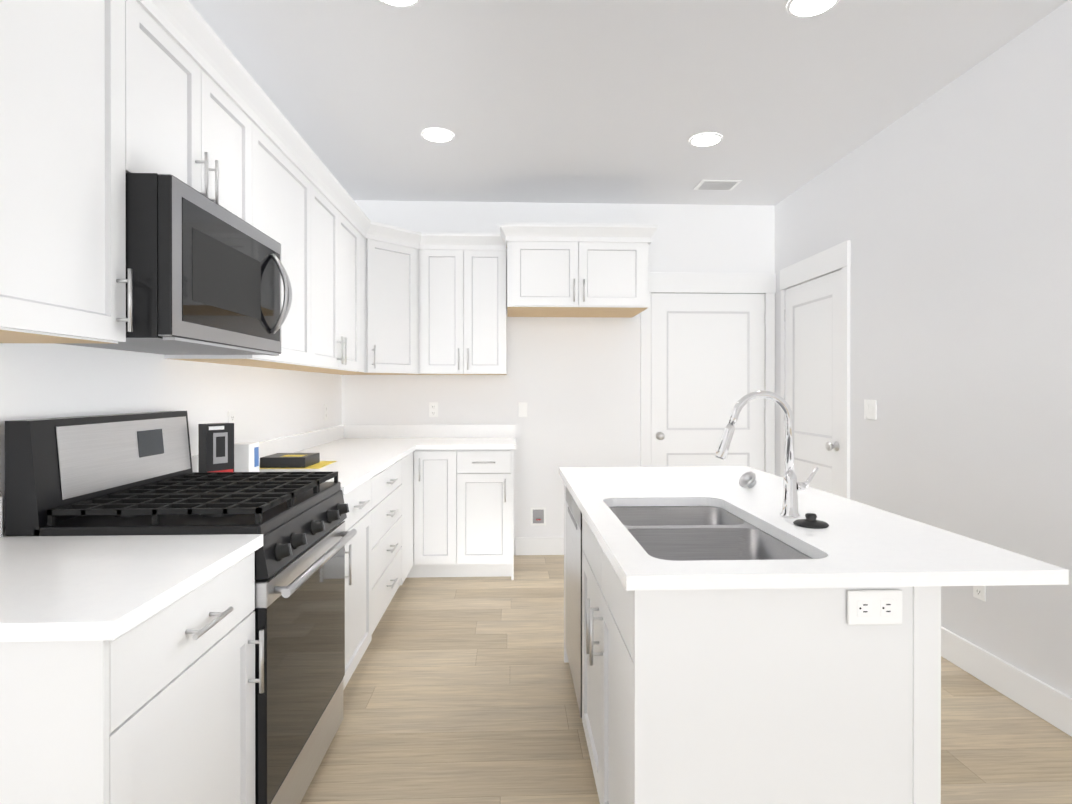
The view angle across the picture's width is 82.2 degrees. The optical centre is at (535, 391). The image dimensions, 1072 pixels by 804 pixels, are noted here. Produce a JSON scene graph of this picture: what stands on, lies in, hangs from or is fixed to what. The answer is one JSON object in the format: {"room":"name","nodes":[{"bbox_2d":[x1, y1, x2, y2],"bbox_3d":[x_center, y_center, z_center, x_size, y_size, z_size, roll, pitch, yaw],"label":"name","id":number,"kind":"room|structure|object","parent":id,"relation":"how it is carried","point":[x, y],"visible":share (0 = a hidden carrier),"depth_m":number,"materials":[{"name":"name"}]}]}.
{"room":"kitchen","nodes":[
{"label":"kitchen","id":0,"kind":"room"},
{"bbox_2d":[0,343,341,536],"bbox_3d":[-1.385,-0.090,0.681,0.120,2.740,8.310,0,0,-2],"label":"wall","id":1,"kind":"structure","parent":0,"point":[44,380],"depth_m":2.26,"materials":[{"name":"white paint"}]},
{"bbox_2d":[0,0,135,343],"bbox_3d":[-1.184,-0.579,1.241,0.324,0.915,0.606,0,0,-2],"label":"upper cabinet","id":2,"kind":"object","parent":1,"relation":"attached to","point":[99,99],"depth_m":1.36,"materials":[{"name":"white wood"}]},
{"bbox_2d":[136,0,255,227],"bbox_3d":[-1.213,-0.798,1.922,0.324,0.480,0.758,0,0,-2],"label":"upper cabinet","id":3,"kind":"object","parent":1,"relation":"attached to","point":[192,126],"depth_m":1.87,"materials":[{"name":"white wood"}]},
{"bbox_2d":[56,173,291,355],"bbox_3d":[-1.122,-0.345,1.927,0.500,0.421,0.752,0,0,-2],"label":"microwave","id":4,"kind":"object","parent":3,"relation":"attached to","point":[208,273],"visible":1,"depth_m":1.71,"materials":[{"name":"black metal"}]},
{"bbox_2d":[228,410,234,434],"bbox_3d":[-1.410,0.144,2.848,0.007,0.114,0.070,0,0,-2],"label":"electrical outlet","id":5,"kind":"object","parent":1,"relation":"attached to","point":[231,416],"visible":0.58,"depth_m":2.85,"materials":[{"name":"white plastic"}]},
{"bbox_2d":[164,112,315,367],"bbox_3d":[-1.242,-0.583,2.641,0.324,0.915,0.681,0,0,-2],"label":"upper cabinet","id":6,"kind":"object","parent":1,"relation":"attached to","point":[285,188],"depth_m":2.73,"materials":[{"name":"white wood"}]},
{"bbox_2d":[273,180,363,374],"bbox_3d":[-1.276,-0.586,3.456,0.324,0.915,0.951,0,0,-2],"label":"upper cabinet","id":7,"kind":"object","parent":1,"relation":"attached to","point":[339,240],"depth_m":3.47,"materials":[{"name":"white wood"}]},
{"bbox_2d":[324,404,327,419],"bbox_3d":[-1.470,0.139,4.296,0.007,0.114,0.070,0,0,-2],"label":"electrical outlet","id":8,"kind":"object","parent":1,"relation":"attached to","point":[325,411],"visible":1,"depth_m":4.29,"materials":[{"name":"white plastic"}]},
{"bbox_2d":[364,232,419,374],"bbox_3d":[-1.160,-0.588,4.409,0.633,0.915,0.633,0,0,-2],"label":"upper cabinet","id":9,"kind":"object","parent":1,"relation":"attached to","point":[391,259],"depth_m":4.25,"materials":[{"name":"white wood"}]},
{"bbox_2d":[364,220,419,239],"bbox_3d":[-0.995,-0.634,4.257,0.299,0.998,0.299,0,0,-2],"label":"crown molding","id":10,"kind":"structure","parent":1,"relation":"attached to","point":[369,226],"depth_m":4.14,"materials":[{"name":"white wood"}]},
{"bbox_2d":[342,200,774,554],"bbox_3d":[0.195,-0.102,4.845,3.380,2.740,0.120,0,0,-2],"label":"wall","id":11,"kind":"structure","parent":0,"point":[573,383],"depth_m":4.78,"materials":[{"name":"white paint"}]},
{"bbox_2d":[429,402,437,416],"bbox_3d":[-0.792,0.138,4.740,0.070,0.114,0.007,0,0,-2],"label":"electrical outlet","id":12,"kind":"object","parent":11,"relation":"attached to","point":[433,409],"visible":1,"depth_m":4.74,"materials":[{"name":"white plastic"}]},
{"bbox_2d":[420,244,506,374],"bbox_3d":[-0.535,-0.589,4.589,0.631,0.915,0.324,0,0,-2],"label":"upper cabinet","id":13,"kind":"object","parent":11,"relation":"attached to","point":[463,287],"depth_m":4.43,"materials":[{"name":"white wood"}]},
{"bbox_2d":[518,402,526,416],"bbox_3d":[-0.102,0.138,4.768,0.070,0.114,0.009,0,0,-2],"label":"electrical outlet","id":14,"kind":"object","parent":11,"relation":"attached to","point":[522,409],"visible":1,"depth_m":4.77,"materials":[{"name":"white plastic"}]},
{"bbox_2d":[531,507,545,524],"bbox_3d":[0.018,0.968,4.762,0.120,0.140,0.035,0,0,-2],"label":"outlet box","id":15,"kind":"object","parent":11,"relation":"attached to","point":[538,515],"visible":1,"depth_m":4.77,"materials":[{"name":"white plastic"}]},
{"bbox_2d":[515,537,563,554],"bbox_3d":[0.326,1.198,4.787,0.979,0.140,0.014,0,0,-2],"label":"baseboard","id":16,"kind":"structure","parent":11,"relation":"attached to","point":[523,545],"depth_m":4.77,"materials":[{"name":"white wood"}]},
{"bbox_2d":[500,223,657,317],"bbox_3d":[0.279,-0.857,4.462,1.065,0.552,0.644,0,0,-2],"label":"upper cabinet","id":17,"kind":"object","parent":11,"relation":"attached to","point":[577,270],"visible":1,"depth_m":4.19,"materials":[{"name":"white wood"}]},
{"bbox_2d":[640,272,775,474],"bbox_3d":[1.350,0.168,4.793,1.076,2.200,0.080,0,0,-2],"label":"door","id":18,"kind":"structure","parent":11,"relation":"attached to","point":[707,351],"depth_m":4.82,"materials":[{"name":"white wood"}]},
{"bbox_2d":[189,0,1067,205],"bbox_3d":[0.363,-1.510,0.749,3.620,0.100,8.310,0,0,-2],"label":"ceiling","id":19,"kind":"structure","parent":0,"point":[585,101],"depth_m":2.92,"materials":[{"name":"white paint"}]},
{"bbox_2d":[379,0,419,6],"bbox_3d":[-0.509,-1.460,2.239,0.184,0.006,0.184,0,0,-2],"label":"recessed light","id":20,"kind":"object","parent":19,"relation":"in","point":[401,3],"visible":1,"depth_m":2.30,"materials":[{"name":"white plastic"}]},
{"bbox_2d":[421,128,453,141],"bbox_3d":[-0.561,-1.464,3.508,0.184,0.006,0.184,0,0,-2],"label":"recessed light","id":21,"kind":"object","parent":19,"relation":"in","point":[437,135],"visible":1,"depth_m":3.50,"materials":[{"name":"white plastic"}]},
{"bbox_2d":[690,133,721,146],"bbox_3d":[0.988,-1.464,3.572,0.184,0.006,0.184,0,0,-2],"label":"recessed light","id":22,"kind":"object","parent":19,"relation":"in","point":[704,139],"visible":1,"depth_m":3.56,"materials":[{"name":"white plastic"}]},
{"bbox_2d":[694,180,741,189],"bbox_3d":[1.286,-1.466,4.355,0.280,0.009,0.200,0,0,-2],"label":"ceiling vent","id":23,"kind":"object","parent":19,"relation":"in","point":[717,184],"visible":1,"depth_m":4.33,"materials":[{"name":"white plastic"}]},
{"bbox_2d":[787,0,838,17],"bbox_3d":[1.040,-1.460,2.303,0.184,0.006,0.184,0,0,-2],"label":"recessed light","id":24,"kind":"object","parent":19,"relation":"in","point":[803,8],"visible":1,"depth_m":2.33,"materials":[{"name":"white plastic"}]},
{"bbox_2d":[300,555,1071,803],"bbox_3d":[0.363,1.310,0.757,3.620,0.060,8.310,0,0,-2],"label":"floor","id":25,"kind":"structure","parent":0,"point":[459,690],"depth_m":2.38,"materials":[{"name":"beige wood"}]},
{"bbox_2d":[0,552,263,803],"bbox_3d":[-1.025,0.836,1.262,0.643,0.884,0.585,0,0,-2],"label":"base cabinet","id":26,"kind":"object","parent":25,"relation":"on","point":[158,707],"depth_m":1.10,"materials":[{"name":"white wood"}]},
{"bbox_2d":[0,497,262,641],"bbox_3d":[-1.014,0.329,1.257,0.663,0.130,0.593,0,0,-2],"label":"countertop","id":27,"kind":"structure","parent":26,"relation":"on","point":[79,588],"depth_m":1.21,"materials":[{"name":"stone"}]},
{"bbox_2d":[5,411,356,803],"bbox_3d":[-1.012,0.674,1.935,0.716,1.205,0.754,0,0,-2],"label":"range","id":28,"kind":"object","parent":25,"relation":"on","point":[117,474],"visible":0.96,"depth_m":1.75,"materials":[{"name":"black metal"}]},
{"bbox_2d":[343,475,375,690],"bbox_3d":[-1.080,0.832,2.588,0.643,0.884,0.550,0,0,-2],"label":"base cabinet","id":29,"kind":"object","parent":25,"relation":"on","point":[360,551],"depth_m":2.68,"materials":[{"name":"white wood"}]},
{"bbox_2d":[376,458,403,625],"bbox_3d":[-1.107,0.830,3.263,0.643,0.884,0.800,0,0,-2],"label":"base cabinet","id":30,"kind":"object","parent":25,"relation":"on","point":[390,481],"depth_m":3.27,"materials":[{"name":"white wood"}]},
{"bbox_2d":[191,425,423,494],"bbox_3d":[-1.095,0.322,3.521,0.690,0.130,2.418,0,0,-2],"label":"countertop","id":31,"kind":"structure","parent":30,"relation":"on","point":[360,452],"depth_m":3.71,"materials":[{"name":"stone"}]},
{"bbox_2d":[198,423,233,471],"bbox_3d":[-1.261,0.242,2.425,0.062,0.235,0.110,0,0,36],"label":"box","id":32,"kind":"object","parent":31,"relation":"on","point":[215,447],"visible":0.81,"depth_m":2.40,"materials":[{"name":"black cardboard"}]},
{"bbox_2d":[234,442,258,471],"bbox_3d":[-1.274,0.291,2.686,0.086,0.135,0.110,0,0,-2],"label":"box","id":33,"kind":"object","parent":31,"relation":"on","point":[246,456],"visible":0.67,"depth_m":2.63,"materials":[{"name":"white cardboard"}]},
{"bbox_2d":[259,461,335,468],"bbox_3d":[-1.171,0.357,3.015,0.300,0.001,0.300,0,0,-2],"label":"paper sheet","id":34,"kind":"object","parent":31,"relation":"on","point":[320,464],"visible":0.43,"depth_m":2.94,"materials":[{"name":"yellow paper"}]},
{"bbox_2d":[260,453,319,467],"bbox_3d":[-1.195,0.332,2.994,0.210,0.049,0.220,0,0,-2],"label":"box","id":35,"kind":"object","parent":34,"relation":"on","point":[290,460],"visible":0.96,"depth_m":2.89,"materials":[{"name":"black cardboard"}]},
{"bbox_2d":[404,452,412,580],"bbox_3d":[-1.133,0.828,3.884,0.643,0.884,0.445,0,0,-2],"label":"base cabinet","id":36,"kind":"object","parent":25,"relation":"on","point":[408,460],"depth_m":3.91,"materials":[{"name":"white wood"}]},
{"bbox_2d":[406,451,417,577],"bbox_3d":[-1.154,0.827,4.418,0.647,0.884,0.623,0,0,-2],"label":"base cabinet","id":37,"kind":"object","parent":25,"relation":"on","point":[413,573],"depth_m":4.12,"materials":[{"name":"white wood"}]},
{"bbox_2d":[414,449,457,577],"bbox_3d":[-0.689,0.827,4.437,0.283,0.884,0.623,0,0,-2],"label":"base cabinet","id":38,"kind":"object","parent":25,"relation":"on","point":[437,470],"depth_m":4.13,"materials":[{"name":"white wood"}]},
{"bbox_2d":[424,425,515,449],"bbox_3d":[-0.467,0.319,4.435,0.640,0.130,0.643,0,0,-2],"label":"countertop","id":39,"kind":"structure","parent":38,"relation":"on","point":[436,437],"depth_m":4.72,"materials":[{"name":"stone"}]},
{"bbox_2d":[458,449,513,579],"bbox_3d":[-0.356,0.827,4.451,0.383,0.884,0.623,0,0,-2],"label":"base cabinet","id":40,"kind":"object","parent":25,"relation":"on","point":[463,512],"depth_m":4.15,"materials":[{"name":"white wood"}]},
{"bbox_2d":[564,483,568,662],"bbox_3d":[0.464,0.833,2.541,0.636,0.884,0.763,0,0,-2],"label":"base cabinet","id":41,"kind":"object","parent":25,"relation":"on","point":[565,652],"depth_m":2.88,"materials":[{"name":"white wood"}]},
{"bbox_2d":[566,487,582,718],"bbox_3d":[0.447,0.845,2.488,0.606,0.860,0.600,0,0,-2],"label":"dishwasher","id":42,"kind":"object","parent":41,"relation":"in","point":[574,549],"visible":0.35,"depth_m":2.39,"materials":[{"name":"silver"}]},
{"bbox_2d":[559,466,1068,590],"bbox_3d":[0.599,0.376,2.093,0.910,0.030,1.715,0,0,-2],"label":"countertop","id":43,"kind":"structure","parent":41,"relation":"on","point":[853,544],"depth_m":1.47,"materials":[{"name":"stone"}]},
{"bbox_2d":[609,506,812,560],"bbox_3d":[0.440,0.507,1.716,0.441,0.227,0.811,0,0,-2],"label":"sink","id":44,"kind":"object","parent":43,"relation":"in","point":[684,533],"visible":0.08,"depth_m":1.77,"materials":[{"name":"metal"}]},
{"bbox_2d":[739,471,756,487],"bbox_3d":[0.795,0.329,2.296,0.060,0.062,0.068,0,0,-2],"label":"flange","id":45,"kind":"object","parent":43,"relation":"on","point":[746,478],"visible":1,"depth_m":2.31,"materials":[{"name":"metal"}]},
{"bbox_2d":[715,390,818,516],"bbox_3d":[0.673,0.178,1.793,0.308,0.366,0.054,0,0,-2],"label":"faucet","id":46,"kind":"object","parent":43,"relation":"on","point":[792,486],"visible":1,"depth_m":1.78,"materials":[{"name":"silver metal"}]},
{"bbox_2d":[793,513,828,528],"bbox_3d":[0.748,0.346,1.671,0.090,0.031,0.090,0,0,-2],"label":"stopper","id":47,"kind":"object","parent":43,"relation":"on","point":[810,521],"visible":1,"depth_m":1.66,"materials":[{"name":"black rubber"}]},
{"bbox_2d":[582,514,940,803],"bbox_3d":[0.498,0.835,1.720,0.636,0.884,0.932,0,0,-2],"label":"base cabinet","id":48,"kind":"object","parent":25,"relation":"on","point":[768,696],"depth_m":1.26,"materials":[{"name":"white wood"}]},
{"bbox_2d":[847,590,901,624],"bbox_3d":[0.693,0.441,1.255,0.114,0.070,0.007,0,0,-2],"label":"outlet","id":49,"kind":"object","parent":48,"relation":"attached to","point":[874,607],"visible":1,"depth_m":1.25,"materials":[{"name":"white plastic"}]},
{"bbox_2d":[775,0,1071,697],"bbox_3d":[2.112,-0.090,0.825,0.120,2.740,8.310,0,0,-2],"label":"wall","id":50,"kind":"structure","parent":0,"point":[946,210],"depth_m":2.76,"materials":[{"name":"white paint"}]},
{"bbox_2d":[780,240,850,498],"bbox_3d":[1.871,0.170,4.234,0.080,2.200,0.942,0,0,-2],"label":"door","id":51,"kind":"structure","parent":50,"relation":"attached to","point":[815,341],"depth_m":4.14,"materials":[{"name":"white wood"}]},
{"bbox_2d":[864,400,876,419],"bbox_3d":[1.934,0.102,3.556,0.009,0.114,0.116,0,0,-2],"label":"light switch","id":52,"kind":"object","parent":50,"relation":"attached to","point":[870,409],"visible":1,"depth_m":3.55,"materials":[{"name":"white plastic"}]},
{"bbox_2d":[973,586,985,601],"bbox_3d":[1.969,0.864,2.729,0.007,0.114,0.070,0,0,-2],"label":"electrical outlet","id":53,"kind":"object","parent":50,"relation":"attached to","point":[979,592],"visible":0.48,"depth_m":2.72,"materials":[{"name":"white plastic"}]},
{"bbox_2d":[941,626,1071,736],"bbox_3d":[2.067,1.212,0.285,0.014,0.140,6.985,0,0,-2],"label":"baseboard","id":54,"kind":"structure","parent":50,"relation":"attached to","point":[1045,701],"depth_m":2.55,"materials":[{"name":"white wood"}]}
]}

